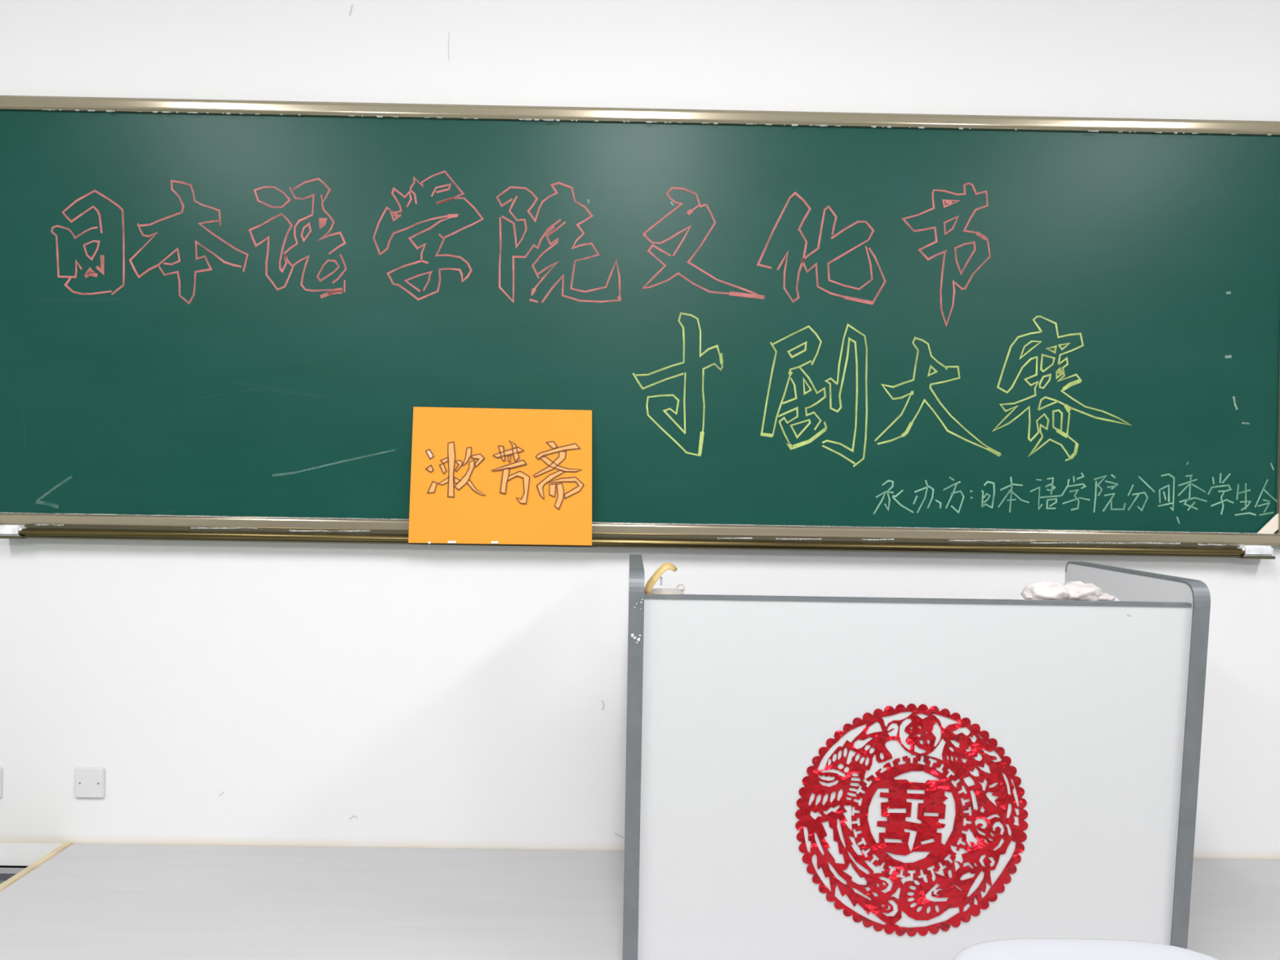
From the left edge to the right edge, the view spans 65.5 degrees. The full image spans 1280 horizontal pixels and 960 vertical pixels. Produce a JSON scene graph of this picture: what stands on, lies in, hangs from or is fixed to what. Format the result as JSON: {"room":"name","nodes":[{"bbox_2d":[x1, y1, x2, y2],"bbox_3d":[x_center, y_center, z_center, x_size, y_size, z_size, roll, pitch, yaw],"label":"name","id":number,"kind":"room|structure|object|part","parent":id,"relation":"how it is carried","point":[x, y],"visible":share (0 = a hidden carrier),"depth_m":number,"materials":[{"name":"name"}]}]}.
{"room":"classroom","nodes":[
{"label":"classroom","id":0,"kind":"room"},
{"bbox_2d":[0,0,1279,866],"bbox_3d":[0.178,-0.347,2.945,8.800,3.050,0.151,1,0,-1],"label":"wall","id":1,"kind":"structure","parent":0,"point":[224,693],"depth_m":2.87,"materials":[{"name":"white paint"}]},
{"bbox_2d":[0,767,2,798],"bbox_3d":[-1.871,0.867,2.851,0.083,0.089,0.010,1,0,-1],"label":"socket plate","id":2,"kind":"object","parent":1,"relation":"attached to","point":[1,768],"visible":1,"depth_m":2.85,"materials":[{"name":"white plastic"}]},
{"bbox_2d":[0,865,27,880],"bbox_3d":[-2.944,1.107,2.838,2.604,0.037,0.018,1,0,-1],"label":"baseboard","id":3,"kind":"structure","parent":1,"relation":"attached to","point":[6,872],"depth_m":2.84,"materials":[{"name":"grey tile"}]},
{"bbox_2d":[75,767,105,798],"bbox_3d":[-1.577,0.868,2.853,0.083,0.087,0.010,1,0,-1],"label":"socket plate","id":4,"kind":"object","parent":1,"relation":"attached to","point":[89,781],"visible":1,"depth_m":2.85,"materials":[{"name":"white plastic"}]},
{"bbox_2d":[0,95,1279,559],"bbox_3d":[-0.008,-0.433,2.836,3.783,1.253,0.062,1,0,-1],"label":"blackboard","id":5,"kind":"object","parent":1,"relation":"attached to","point":[221,320],"visible":1,"depth_m":2.85,"materials":[{"name":"green ceramic"}]},
{"bbox_2d":[408,406,591,545],"bbox_3d":[-0.391,-0.011,2.818,0.517,0.386,0.046,1,0,-1],"label":"card sign","id":6,"kind":"object","parent":5,"relation":"on","point":[500,476],"visible":1,"depth_m":2.82,"materials":[{"name":"orange paper"}]},
{"bbox_2d":[0,524,1275,559],"bbox_3d":[-0.003,0.176,2.838,3.614,0.037,0.062,1,0,-1],"label":"chalk tray","id":7,"kind":"object","parent":5,"relation":"on","point":[1252,548],"depth_m":2.83,"materials":[{"name":"silver metal"}]},
{"bbox_3d":[-0.018,0.141,2.852,3.783,0.035,0.033,1,0,-1],"label":"frame rail","id":8,"kind":"part","parent":5,"relation":"part of","materials":[{"name":"beige metal"}]},
{"bbox_3d":[0.002,-1.040,2.848,3.783,0.038,0.033,1,0,-1],"label":"frame rail","id":9,"kind":"part","parent":5,"relation":"part of","materials":[{"name":"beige metal"}]},
{"bbox_3d":[1.803,0.126,2.860,0.068,0.064,0.003,1,0,-1],"label":"corner plate","id":10,"kind":"part","parent":5,"relation":"part of","materials":[{"name":"beige plastic"}]},
{"bbox_3d":[1.863,-0.419,2.867,0.040,1.218,0.034,1,0,-1],"label":"rail","id":11,"kind":"part","parent":5,"relation":"part of","materials":[{"name":"silver metal"}]},
{"bbox_3d":[0.186,1.241,-0.724,8.800,0.100,7.200,1,0,-1],"label":"floor","id":12,"kind":"structure","parent":0,"visible":0},
{"bbox_2d":[0,842,1279,959],"bbox_3d":[0.757,1.136,2.220,4.806,0.109,1.318,1,0,-1],"label":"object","id":13,"kind":"structure","parent":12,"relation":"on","point":[76,901],"depth_m":2.50,"materials":[{"name":"grey vinyl flooring"},{"name":"tan wood"}]},
{"bbox_3d":[-1.633,1.096,2.198,0.026,0.109,1.318,1,0,-1],"label":"edge trim","id":14,"kind":"part","parent":13,"relation":"part of","materials":[{"name":"beige wood"}]},
{"bbox_2d":[622,554,1210,959],"bbox_3d":[0.562,0.639,2.333,1.189,0.883,0.608,1,0,-1],"label":"lectern","id":15,"kind":"object","parent":13,"relation":"on","point":[1096,707],"visible":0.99,"depth_m":2.07,"materials":[{"name":"grey laminate"}]},
{"bbox_2d":[644,562,685,594],"bbox_3d":[0.057,0.217,2.102,0.075,0.086,0.077,1,0,-43],"label":"tape roll","id":16,"kind":"object","parent":15,"relation":"on","point":[648,588],"visible":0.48,"depth_m":2.09,"materials":[{"name":"yellow plastic"}]},
{"bbox_2d":[795,703,1027,936],"bbox_3d":[0.568,0.712,2.078,0.488,0.502,0.042,1,0,-1],"label":"decoration","id":17,"kind":"object","parent":15,"relation":"attached to","point":[934,797],"visible":1,"depth_m":2.08,"materials":[{"name":"red paper"}]},
{"bbox_2d":[1021,579,1119,600],"bbox_3d":[0.913,0.241,2.109,0.204,0.056,0.103,1,0,-1],"label":"crumpled tissue","id":18,"kind":"object","parent":15,"relation":"on","point":[1043,589],"visible":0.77,"depth_m":2.08,"materials":[{"name":"white paper"}]},
{"bbox_3d":[1.139,0.651,2.340,0.032,0.880,0.604,1,0,-1],"label":"panel","id":19,"kind":"part","parent":15,"relation":"part of","materials":[{"name":"grey laminate"}]},
{"bbox_2d":[952,937,1219,959],"bbox_3d":[0.647,0.942,1.290,0.440,0.500,0.440,1,0,-1],"label":"stool","id":20,"kind":"object","parent":12,"relation":"on","point":[1030,948],"visible":1,"depth_m":1.46,"materials":[{"name":"white plastic"}]}
]}

